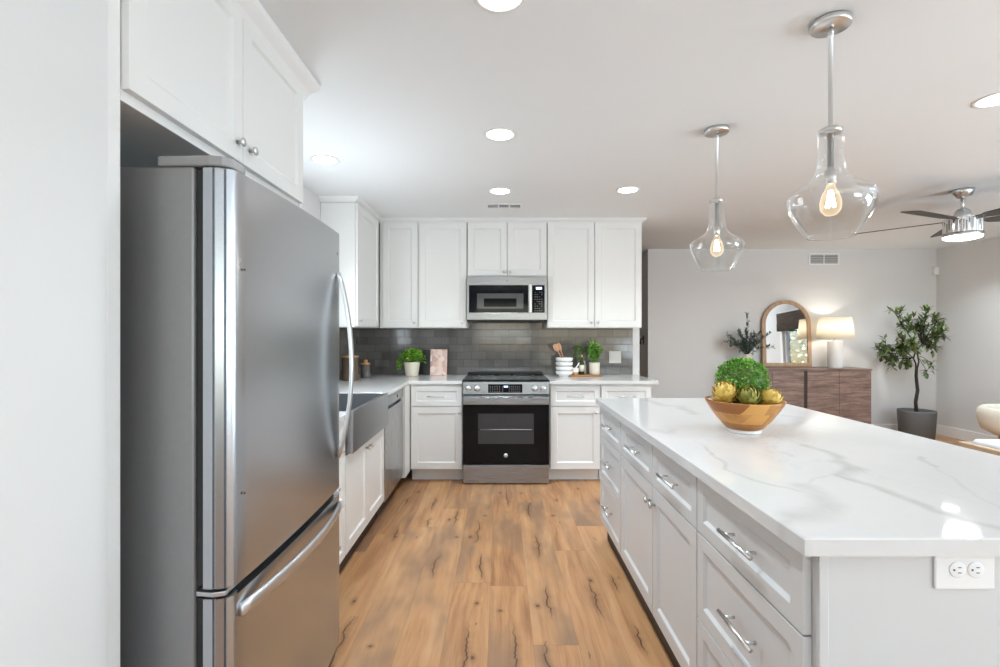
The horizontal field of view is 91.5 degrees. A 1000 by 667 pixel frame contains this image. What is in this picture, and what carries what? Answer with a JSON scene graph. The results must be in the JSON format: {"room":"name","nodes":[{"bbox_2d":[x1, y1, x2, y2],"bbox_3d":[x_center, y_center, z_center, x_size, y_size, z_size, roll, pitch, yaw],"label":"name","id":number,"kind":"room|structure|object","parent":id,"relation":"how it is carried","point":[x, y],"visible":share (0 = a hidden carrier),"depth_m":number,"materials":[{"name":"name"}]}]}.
{"room":"kitchen","nodes":[
{"label":"kitchen","id":0,"kind":"room"},
{"bbox_2d":[0,0,106,666],"bbox_3d":[-1.220,0.106,-1.067,0.720,2.437,4.266,0,0,0],"label":"wall","id":1,"kind":"structure","parent":0,"point":[53,53],"depth_m":0.94,"materials":[{"name":"white paint"}]},
{"bbox_2d":[302,185,320,220],"bbox_3d":[-1.530,0.106,3.095,0.120,2.437,4.050,0,0,0],"label":"wall","id":2,"kind":"structure","parent":0,"point":[311,204],"depth_m":3.80,"materials":[{"name":"grey paint"}]},
{"bbox_2d":[120,0,302,205],"bbox_3d":[-1.139,-0.819,1.601,0.642,0.572,0.982,0,0,0],"label":"upper cabinet","id":3,"kind":"object","parent":2,"relation":"attached to","point":[196,78],"visible":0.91,"depth_m":1.44,"materials":[{"name":"white paint"}]},
{"bbox_2d":[230,0,319,100],"bbox_3d":[-1.137,-1.065,1.627,0.662,0.091,1.113,0,0,0],"label":"trim","id":4,"kind":"structure","parent":3,"relation":"attached to","point":[253,12],"depth_m":1.80,"materials":[{"name":"white paint"}]},
{"bbox_2d":[321,202,379,327],"bbox_3d":[-1.302,-0.562,4.489,0.330,1.019,1.015,0,0,0],"label":"upper cabinet","id":5,"kind":"object","parent":2,"relation":"attached to","point":[359,232],"visible":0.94,"depth_m":3.99,"materials":[{"name":"white paint"}]},
{"bbox_2d":[339,320,632,378],"bbox_3d":[-0.055,0.117,3.562,2.830,0.604,2.874,0,0,0],"label":"backsplash","id":6,"kind":"structure","parent":2,"relation":"attached to","point":[482,346],"depth_m":4.99,"materials":[{"name":"grey tile"}]},
{"bbox_2d":[609,351,620,362],"bbox_3d":[1.178,0.241,4.986,0.124,0.124,0.009,0,0,0],"label":"switch plate","id":7,"kind":"object","parent":6,"relation":"attached to","point":[614,356],"visible":1,"depth_m":4.99,"materials":[{"name":"plastic"}]},
{"bbox_2d":[399,328,638,399],"bbox_3d":[-0.019,0.106,5.060,2.902,2.437,0.120,0,0,0],"label":"wall","id":8,"kind":"structure","parent":0,"point":[635,330],"depth_m":5.00,"materials":[{"name":"white paint"}]},
{"bbox_2d":[380,223,468,327],"bbox_3d":[-0.740,-0.562,4.830,0.844,1.019,0.336,0,0,0],"label":"upper cabinet","id":9,"kind":"object","parent":8,"relation":"attached to","point":[424,266],"visible":0.99,"depth_m":4.70,"materials":[{"name":"white paint"}]},
{"bbox_2d":[318,196,646,222],"bbox_3d":[-0.025,-1.092,4.450,2.982,0.038,0.780,0,0,-6],"label":"trim","id":10,"kind":"structure","parent":8,"relation":"attached to","point":[356,199],"depth_m":4.68,"materials":[{"name":"white paint"}]},
{"bbox_2d":[468,223,546,276],"bbox_3d":[0.069,-0.806,4.830,0.766,0.531,0.336,0,0,0],"label":"upper cabinet","id":11,"kind":"object","parent":8,"relation":"attached to","point":[494,249],"visible":0.98,"depth_m":4.69,"materials":[{"name":"white paint"}]},
{"bbox_2d":[467,277,546,321],"bbox_3d":[0.066,-0.324,4.789,0.757,0.424,0.402,0,0,0],"label":"microwave","id":12,"kind":"object","parent":11,"relation":"attached to","point":[489,299],"visible":1,"depth_m":4.62,"materials":[{"name":"grey metal"}]},
{"bbox_2d":[544,223,641,327],"bbox_3d":[0.911,-0.562,4.830,0.911,1.019,0.336,0,0,0],"label":"upper cabinet","id":13,"kind":"object","parent":8,"relation":"attached to","point":[594,270],"visible":0.98,"depth_m":4.70,"materials":[{"name":"white paint"}]},
{"bbox_2d":[258,0,999,251],"bbox_3d":[2.123,-1.162,2.900,7.645,0.100,12.600,0,0,0],"label":"ceiling","id":14,"kind":"structure","parent":0,"point":[599,98],"depth_m":2.45,"materials":[{"name":"paint"}]},
{"bbox_2d":[310,155,339,164],"bbox_3d":[-1.120,-1.109,3.120,0.184,0.004,0.184,0,0,0],"label":"recessed light","id":15,"kind":"object","parent":14,"relation":"in","point":[319,159],"visible":1,"depth_m":3.12,"materials":[{"name":"white paint"}]},
{"bbox_2d":[474,0,525,13],"bbox_3d":[0.000,-1.109,1.600,0.184,0.004,0.184,0,0,0],"label":"recessed light","id":16,"kind":"object","parent":14,"relation":"in","point":[491,6],"visible":1,"depth_m":1.65,"materials":[{"name":"white paint"}]},
{"bbox_2d":[484,128,515,140],"bbox_3d":[0.000,-1.109,2.720,0.184,0.004,0.184,0,0,0],"label":"recessed light","id":17,"kind":"object","parent":14,"relation":"in","point":[494,134],"visible":1,"depth_m":2.71,"materials":[{"name":"white paint"}]},
{"bbox_2d":[488,188,511,194],"bbox_3d":[0.000,-1.109,3.800,0.184,0.004,0.184,0,0,0],"label":"recessed light","id":18,"kind":"object","parent":14,"relation":"in","point":[498,191],"visible":1,"depth_m":3.80,"materials":[{"name":"white paint"}]},
{"bbox_2d":[485,203,522,208],"bbox_3d":[0.035,-1.107,4.230,0.320,0.008,0.150,0,0,0],"label":"ceiling vent","id":19,"kind":"object","parent":14,"relation":"in","point":[488,205],"visible":1,"depth_m":4.22,"materials":[{"name":"white metal"}]},
{"bbox_2d":[616,186,639,193],"bbox_3d":[0.990,-1.109,3.770,0.184,0.004,0.184,0,0,0],"label":"recessed light","id":20,"kind":"object","parent":14,"relation":"in","point":[629,189],"visible":1,"depth_m":3.76,"materials":[{"name":"white paint"}]},
{"bbox_2d":[689,124,744,271],"bbox_3d":[1.180,-0.728,2.650,0.278,0.768,0.278,0,0,0],"label":"pendant light","id":21,"kind":"object","parent":14,"relation":"hanging from","point":[715,131],"visible":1,"depth_m":2.64,"materials":[{"name":"clear glass"}]},
{"bbox_2d":[713,202,719,236],"bbox_3d":[1.180,-0.621,2.650,0.036,0.181,0.036,0,0,0],"label":"socket","id":22,"kind":"object","parent":21,"relation":"attached to","point":[716,229],"depth_m":2.64,"materials":[{"name":"silver metal"}]},
{"bbox_2d":[785,10,879,240],"bbox_3d":[1.178,-0.728,1.735,0.278,0.768,0.278,0,0,0],"label":"pendant light","id":23,"kind":"object","parent":14,"relation":"hanging from","point":[830,24],"visible":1,"depth_m":1.73,"materials":[{"name":"clear glass"}]},
{"bbox_2d":[825,133,836,185],"bbox_3d":[1.178,-0.621,1.735,0.036,0.181,0.036,0,0,0],"label":"socket","id":24,"kind":"object","parent":23,"relation":"attached to","point":[831,173],"depth_m":1.73,"materials":[{"name":"silver metal"}]},
{"bbox_2d":[856,187,999,241],"bbox_3d":[3.595,-0.917,3.732,1.348,0.388,1.318,0,0,0],"label":"ceiling fan","id":25,"kind":"object","parent":14,"relation":"hanging from","point":[963,225],"visible":1,"depth_m":3.71,"materials":[{"name":"silver metal"}]},
{"bbox_2d":[971,92,999,108],"bbox_3d":[2.360,-1.109,2.310,0.184,0.004,0.184,0,0,0],"label":"recessed light","id":26,"kind":"object","parent":14,"relation":"in","point":[992,100],"visible":1,"depth_m":2.33,"materials":[{"name":"white paint"}]},
{"bbox_2d":[639,251,644,376],"bbox_3d":[2.008,0.106,7.565,0.120,2.437,2.070,0,0,0],"label":"wall","id":27,"kind":"structure","parent":0,"point":[642,329],"depth_m":6.66,"materials":[{"name":"grey paint"}]},
{"bbox_2d":[330,434,964,666],"bbox_3d":[2.123,1.365,2.900,7.645,0.080,12.600,0,0,0],"label":"floor","id":28,"kind":"structure","parent":0,"point":[449,572],"depth_m":2.55,"materials":[{"name":"brown wood"}]},
{"bbox_2d":[107,0,119,666],"bbox_3d":[-1.165,0.106,1.089,0.603,2.435,0.038,0,0,0],"label":"end panel","id":29,"kind":"object","parent":28,"relation":"on","point":[113,6],"visible":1,"depth_m":1.09,"materials":[{"name":"white paint"}]},
{"bbox_2d":[120,155,353,666],"bbox_3d":[-1.004,0.447,1.577,0.851,1.754,0.816,0,0,0],"label":"refrigerator","id":30,"kind":"object","parent":28,"relation":"on","point":[231,451],"visible":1,"depth_m":1.18,"materials":[{"name":"metal"}]},
{"bbox_2d":[336,420,344,564],"bbox_3d":[-1.107,0.887,2.362,0.636,0.874,0.474,0,0,0],"label":"base cabinet","id":31,"kind":"object","parent":28,"relation":"on","point":[341,489],"visible":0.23,"depth_m":2.55,"materials":[{"name":"white paint"}]},
{"bbox_2d":[339,374,466,422],"bbox_3d":[-0.900,0.434,3.561,1.135,0.030,2.874,0,0,0],"label":"countertop","id":32,"kind":"structure","parent":31,"relation":"on","point":[377,383],"depth_m":4.30,"materials":[{"name":"white stone"}]},
{"bbox_2d":[342,353,358,380],"bbox_3d":[-1.340,0.294,4.360,0.145,0.250,0.145,0,0,0],"label":"canister","id":33,"kind":"object","parent":32,"relation":"on","point":[345,359],"visible":0.54,"depth_m":4.31,"materials":[{"name":"brown wood"}]},
{"bbox_2d":[339,393,387,453],"bbox_3d":[-1.044,0.532,3.030,0.508,0.230,0.824,0,0,0],"label":"sink","id":34,"kind":"object","parent":32,"relation":"in","point":[369,411],"visible":0.34,"depth_m":2.99,"materials":[{"name":"metal"}]},
{"bbox_2d":[361,360,369,377],"bbox_3d":[-1.275,0.334,4.620,0.089,0.170,0.089,0,0,0],"label":"canister","id":35,"kind":"object","parent":32,"relation":"on","point":[365,367],"visible":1,"depth_m":4.58,"materials":[{"name":"grey glass"}]},
{"bbox_2d":[396,348,426,375],"bbox_3d":[-0.871,0.280,4.803,0.307,0.279,0.280,0,0,0],"label":"potted herb","id":36,"kind":"object","parent":32,"relation":"on","point":[411,366],"visible":1,"depth_m":4.75,"materials":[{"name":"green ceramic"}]},
{"bbox_2d":[404,361,419,375],"bbox_3d":[-0.868,0.349,4.800,0.156,0.140,0.156,0,0,0],"label":"pot","id":37,"kind":"object","parent":36,"relation":"attached to","point":[411,367],"depth_m":4.74,"materials":[{"name":"beige ceramic"}]},
{"bbox_2d":[423,350,430,374],"bbox_3d":[-0.662,0.292,4.933,0.235,0.251,0.042,0,0,0],"label":"slate board","id":38,"kind":"object","parent":32,"relation":"on","point":[427,353],"visible":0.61,"depth_m":4.93,"materials":[{"name":"black stone"}]},
{"bbox_2d":[430,349,446,374],"bbox_3d":[-0.615,0.290,4.892,0.166,0.262,0.064,0,0,0],"label":"cookbook","id":39,"kind":"object","parent":32,"relation":"on","point":[438,358],"visible":1,"depth_m":4.88,"materials":[{"name":"beige paper"}]},
{"bbox_2d":[339,429,383,573],"bbox_3d":[-1.111,0.989,3.038,0.628,0.671,0.870,0,0,0],"label":"base cabinet","id":40,"kind":"object","parent":28,"relation":"on","point":[364,468],"visible":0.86,"depth_m":2.96,"materials":[{"name":"white paint"}]},
{"bbox_2d":[376,388,402,517],"bbox_3d":[-1.115,0.890,3.799,0.594,0.867,0.632,0,0,0],"label":"dishwasher","id":41,"kind":"object","parent":28,"relation":"on","point":[393,432],"visible":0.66,"depth_m":3.76,"materials":[{"name":"grey metal"}]},
{"bbox_2d":[410,384,463,478],"bbox_3d":[-0.566,0.887,4.644,0.466,0.874,0.709,0,0,0],"label":"base cabinet","id":42,"kind":"object","parent":28,"relation":"on","point":[436,410],"visible":0.91,"depth_m":4.33,"materials":[{"name":"white paint"}]},
{"bbox_2d":[400,384,409,477],"bbox_3d":[-0.824,0.838,4.235,0.044,0.774,0.220,0,0,0],"label":"cabinet filler","id":43,"kind":"object","parent":42,"relation":"attached to","point":[406,390],"visible":0.62,"depth_m":4.18,"materials":[{"name":"white paint"}]},
{"bbox_2d":[463,371,548,482],"bbox_3d":[0.052,0.856,4.604,0.765,0.938,0.731,0,0,0],"label":"range","id":44,"kind":"object","parent":28,"relation":"on","point":[506,413],"visible":1,"depth_m":4.27,"materials":[{"name":"metal"}]},
{"bbox_2d":[463,374,548,380],"bbox_3d":[0.052,0.413,4.625,0.765,0.009,0.670,0,0,0],"label":"cooktop","id":45,"kind":"object","parent":44,"relation":"in","point":[469,377],"depth_m":4.53,"materials":[{"name":"black glass"}]},
{"bbox_2d":[548,384,599,478],"bbox_3d":[0.665,0.887,4.644,0.452,0.874,0.709,0,0,0],"label":"base cabinet","id":46,"kind":"object","parent":28,"relation":"on","point":[574,413],"visible":0.88,"depth_m":4.33,"materials":[{"name":"white paint"}]},
{"bbox_2d":[600,407,628,579],"bbox_3d":[0.997,0.890,2.870,0.776,0.867,0.527,0,0,0],"label":"base cabinet","id":47,"kind":"object","parent":28,"relation":"on","point":[610,427],"visible":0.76,"depth_m":2.84,"materials":[{"name":"grey paint"}]},
{"bbox_2d":[598,384,650,478],"bbox_3d":[1.122,0.887,4.644,0.454,0.874,0.709,0,0,0],"label":"base cabinet","id":48,"kind":"object","parent":28,"relation":"on","point":[606,390],"visible":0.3,"depth_m":4.33,"materials":[{"name":"white paint"}]},
{"bbox_2d":[543,374,657,383],"bbox_3d":[0.918,0.434,4.649,0.963,0.030,0.698,0,0,0],"label":"countertop","id":49,"kind":"structure","parent":48,"relation":"on","point":[553,378],"depth_m":4.44,"materials":[{"name":"white stone"}]},
{"bbox_2d":[556,370,572,376],"bbox_3d":[0.625,0.391,4.740,0.166,0.056,0.166,0,0,0],"label":"bowl","id":50,"kind":"object","parent":49,"relation":"on","point":[560,373],"visible":0.92,"depth_m":4.68,"materials":[{"name":"white ceramic"}]},
{"bbox_2d":[556,366,572,370],"bbox_3d":[0.625,0.348,4.740,0.166,0.056,0.166,0,0,0],"label":"bowl","id":51,"kind":"object","parent":50,"relation":"on","point":[558,368],"visible":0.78,"depth_m":4.67,"materials":[{"name":"white ceramic"}]},
{"bbox_2d":[556,362,572,366],"bbox_3d":[0.625,0.306,4.740,0.166,0.056,0.166,0,0,0],"label":"bowl","id":52,"kind":"object","parent":51,"relation":"on","point":[560,364],"visible":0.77,"depth_m":4.68,"materials":[{"name":"white ceramic"}]},
{"bbox_2d":[556,357,572,361],"bbox_3d":[0.625,0.263,4.740,0.166,0.056,0.166,0,0,0],"label":"bowl","id":53,"kind":"object","parent":52,"relation":"on","point":[559,359],"visible":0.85,"depth_m":4.68,"materials":[{"name":"white ceramic"}]},
{"bbox_2d":[553,344,561,357],"bbox_3d":[0.565,0.182,4.740,0.101,0.163,0.012,0,0,0],"label":"wooden spatula","id":54,"kind":"object","parent":53,"relation":"in","point":[555,346],"visible":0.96,"depth_m":4.74,"materials":[{"name":"brown wood"}]},
{"bbox_2d":[557,343,563,357],"bbox_3d":[0.595,0.177,4.760,0.077,0.172,0.012,0,0,0],"label":"wooden spoon","id":55,"kind":"object","parent":53,"relation":"in","point":[558,344],"visible":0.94,"depth_m":4.75,"materials":[{"name":"brown wood"}]},
{"bbox_2d":[569,374,601,376],"bbox_3d":[0.824,0.411,4.800,0.323,0.015,0.200,0,0,0],"label":"serving board","id":56,"kind":"object","parent":49,"relation":"on","point":[578,375],"visible":0.55,"depth_m":4.70,"materials":[{"name":"brown wood"}]},
{"bbox_2d":[571,368,578,374],"bbox_3d":[0.732,0.370,4.765,0.080,0.066,0.080,0,0,0],"label":"mortar","id":57,"kind":"object","parent":56,"relation":"on","point":[575,370],"visible":0.84,"depth_m":4.73,"materials":[{"name":"white ceramic"}]},
{"bbox_2d":[573,344,585,373],"bbox_3d":[0.799,0.254,4.882,0.151,0.298,0.108,0,0,0],"label":"potted plant","id":58,"kind":"object","parent":56,"relation":"on","point":[579,345],"visible":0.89,"depth_m":4.86,"materials":[{"name":"green plant"}]},
{"bbox_2d":[579,355,583,374],"bbox_3d":[0.805,0.307,4.800,0.054,0.193,0.054,0,0,0],"label":"oil bottle","id":59,"kind":"object","parent":56,"relation":"on","point":[581,365],"visible":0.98,"depth_m":4.78,"materials":[{"name":"green glass"}]},
{"bbox_2d":[585,339,602,374],"bbox_3d":[0.926,0.225,4.789,0.202,0.357,0.186,0,0,0],"label":"potted plant","id":60,"kind":"object","parent":56,"relation":"on","point":[594,351],"visible":1,"depth_m":4.76,"materials":[{"name":"green plant"}]},
{"bbox_2d":[621,422,698,666],"bbox_3d":[0.997,0.890,2.101,0.776,0.867,1.004,0,0,0],"label":"base cabinet","id":61,"kind":"object","parent":28,"relation":"on","point":[659,530],"visible":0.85,"depth_m":1.97,"materials":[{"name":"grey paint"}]},
{"bbox_2d":[596,398,999,555],"bbox_3d":[1.167,0.437,2.082,1.090,0.036,2.173,0,0,0],"label":"countertop","id":62,"kind":"structure","parent":61,"relation":"on","point":[824,484],"depth_m":1.41,"materials":[{"name":"white stone"}]},
{"bbox_2d":[704,395,786,434],"bbox_3d":[1.045,0.350,2.085,0.314,0.137,0.314,0,0,0],"label":"wooden bowl","id":63,"kind":"object","parent":62,"relation":"on","point":[751,419],"visible":0.92,"depth_m":1.99,"materials":[{"name":"brown wood"}]},
{"bbox_2d":[711,380,737,402],"bbox_3d":[0.951,0.247,2.051,0.122,0.100,0.121,0,0,0],"label":"artichoke","id":64,"kind":"object","parent":63,"relation":"in","point":[724,391],"visible":0.93,"depth_m":2.02,"materials":[{"name":"yellow plant"}]},
{"bbox_2d":[714,357,770,402],"bbox_3d":[1.058,0.215,2.128,0.230,0.226,0.233,0,0,0],"label":"boxwood ball","id":65,"kind":"object","parent":63,"relation":"in","point":[740,372],"visible":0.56,"depth_m":2.07,"materials":[{"name":"green plant"}]},
{"bbox_2d":[733,384,764,403],"bbox_3d":[1.023,0.262,2.005,0.123,0.108,0.112,0,0,0],"label":"artichoke","id":66,"kind":"object","parent":63,"relation":"in","point":[745,395],"visible":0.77,"depth_m":1.98,"materials":[{"name":"green plant"}]},
{"bbox_2d":[760,388,783,403],"bbox_3d":[1.113,0.265,2.009,0.101,0.087,0.101,0,0,0],"label":"artichoke","id":67,"kind":"object","parent":63,"relation":"in","point":[771,396],"visible":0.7,"depth_m":1.98,"materials":[{"name":"yellow plant"}]},
{"bbox_2d":[725,367,871,423],"bbox_3d":[3.760,0.879,6.183,1.628,0.889,0.404,0,0,0],"label":"sideboard","id":68,"kind":"object","parent":28,"relation":"on","point":[845,392],"visible":0.48,"depth_m":5.99,"materials":[{"name":"brown wood"}]},
{"bbox_2d":[721,312,774,358],"bbox_3d":[3.129,0.080,6.141,0.651,0.710,0.296,0,0,0],"label":"potted plant","id":69,"kind":"object","parent":68,"relation":"on","point":[745,346],"visible":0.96,"depth_m":6.13,"materials":[{"name":"green plant"}]},
{"bbox_2d":[761,300,811,366],"bbox_3d":[3.742,-0.002,6.369,0.640,0.870,0.065,0,0,0],"label":"arched mirror","id":70,"kind":"object","parent":68,"relation":"on","point":[789,323],"visible":0.98,"depth_m":6.36,"materials":[{"name":"brown wood"}]},
{"bbox_2d":[815,317,855,367],"bbox_3d":[4.245,0.115,6.170,0.420,0.640,0.420,0,0,0],"label":"table lamp","id":71,"kind":"object","parent":68,"relation":"on","point":[834,328],"visible":0.99,"depth_m":6.08,"materials":[{"name":"white ceramic"}]},
{"bbox_2d":[697,478,999,666],"bbox_3d":[1.005,0.890,1.304,0.791,0.868,0.583,0,0,0],"label":"base cabinet","id":72,"kind":"object","parent":28,"relation":"on","point":[755,590],"depth_m":1.02,"materials":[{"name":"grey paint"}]},
{"bbox_2d":[934,556,993,588],"bbox_3d":[0.966,0.494,1.013,0.124,0.076,0.009,0,0,0],"label":"outlet plate","id":73,"kind":"object","parent":72,"relation":"attached to","point":[950,572],"visible":1,"depth_m":1.01,"materials":[{"name":"white plastic"}]},
{"bbox_2d":[949,562,965,577],"bbox_3d":[0.949,0.490,1.010,0.033,0.033,0.002,0,0,0],"label":"socket","id":74,"kind":"object","parent":73,"relation":"attached to","point":[956,569],"depth_m":1.01,"materials":[{"name":"grey plastic"}]},
{"bbox_2d":[967,562,983,577],"bbox_3d":[0.987,0.490,1.010,0.033,0.033,0.002,0,0,0],"label":"socket","id":75,"kind":"object","parent":73,"relation":"attached to","point":[974,569],"depth_m":1.01,"materials":[{"name":"grey plastic"}]},
{"bbox_2d":[872,304,949,439],"bbox_3d":[5.085,0.475,6.032,1.007,1.697,0.513,0,0,0],"label":"potted tree","id":76,"kind":"object","parent":28,"relation":"on","point":[916,421],"visible":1,"depth_m":5.99,"materials":[{"name":"green plant"}]},
{"bbox_2d":[958,439,999,455],"bbox_3d":[4.120,1.082,3.130,0.800,0.484,1.660,0,0,0],"label":"sofa","id":77,"kind":"object","parent":28,"relation":"on","point":[991,446],"visible":0.35,"depth_m":3.79,"materials":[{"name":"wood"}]},
{"bbox_2d":[973,439,999,449],"bbox_3d":[4.120,0.897,3.517,0.694,0.115,0.774,0,0,0],"label":"cushion","id":78,"kind":"object","parent":77,"relation":"on","point":[990,443],"depth_m":3.79,"materials":[{"name":"white fabric"}]},
{"bbox_2d":[976,404,999,438],"bbox_3d":[5.355,1.042,4.930,0.770,0.564,0.770,0,0,0],"label":"armchair","id":79,"kind":"object","parent":28,"relation":"on","point":[988,415],"visible":0.97,"depth_m":4.98,"materials":[{"name":"beige fabric"}]},
{"bbox_2d":[645,249,935,423],"bbox_3d":[3.906,0.106,6.470,3.917,2.437,0.120,0,0,0],"label":"wall","id":80,"kind":"structure","parent":0,"point":[689,310],"depth_m":6.41,"materials":[{"name":"grey paint"}]},
{"bbox_2d":[809,253,838,264],"bbox_3d":[4.262,-0.978,6.405,0.400,0.155,0.008,0,0,0],"label":"air vent","id":81,"kind":"object","parent":80,"relation":"in","point":[814,258],"visible":1,"depth_m":6.41,"materials":[{"name":"white metal"}]},
{"bbox_2d":[871,424,897,430],"bbox_3d":[3.840,1.258,6.402,3.779,0.135,0.014,0,0,0],"label":"baseboard","id":82,"kind":"structure","parent":80,"relation":"attached to","point":[888,426],"depth_m":6.39,"materials":[{"name":"white paint"}]},
{"bbox_2d":[932,267,938,274],"bbox_3d":[5.715,-0.820,6.387,0.059,0.110,0.044,0,0,0],"label":"sensor","id":83,"kind":"object","parent":80,"relation":"attached to","point":[935,270],"visible":1,"depth_m":6.37,"materials":[{"name":"white plastic"}]},
{"bbox_2d":[936,237,999,436],"bbox_3d":[5.805,0.106,1.605,0.120,2.437,9.610,0,0,0],"label":"wall","id":84,"kind":"structure","parent":0,"point":[968,279],"depth_m":5.97,"materials":[{"name":"grey paint"}]},
{"bbox_2d":[936,424,997,440],"bbox_3d":[5.737,1.258,1.605,0.014,0.135,9.608,0,0,0],"label":"baseboard","id":85,"kind":"structure","parent":84,"relation":"attached to","point":[965,435],"depth_m":6.06,"materials":[{"name":"white paint"}]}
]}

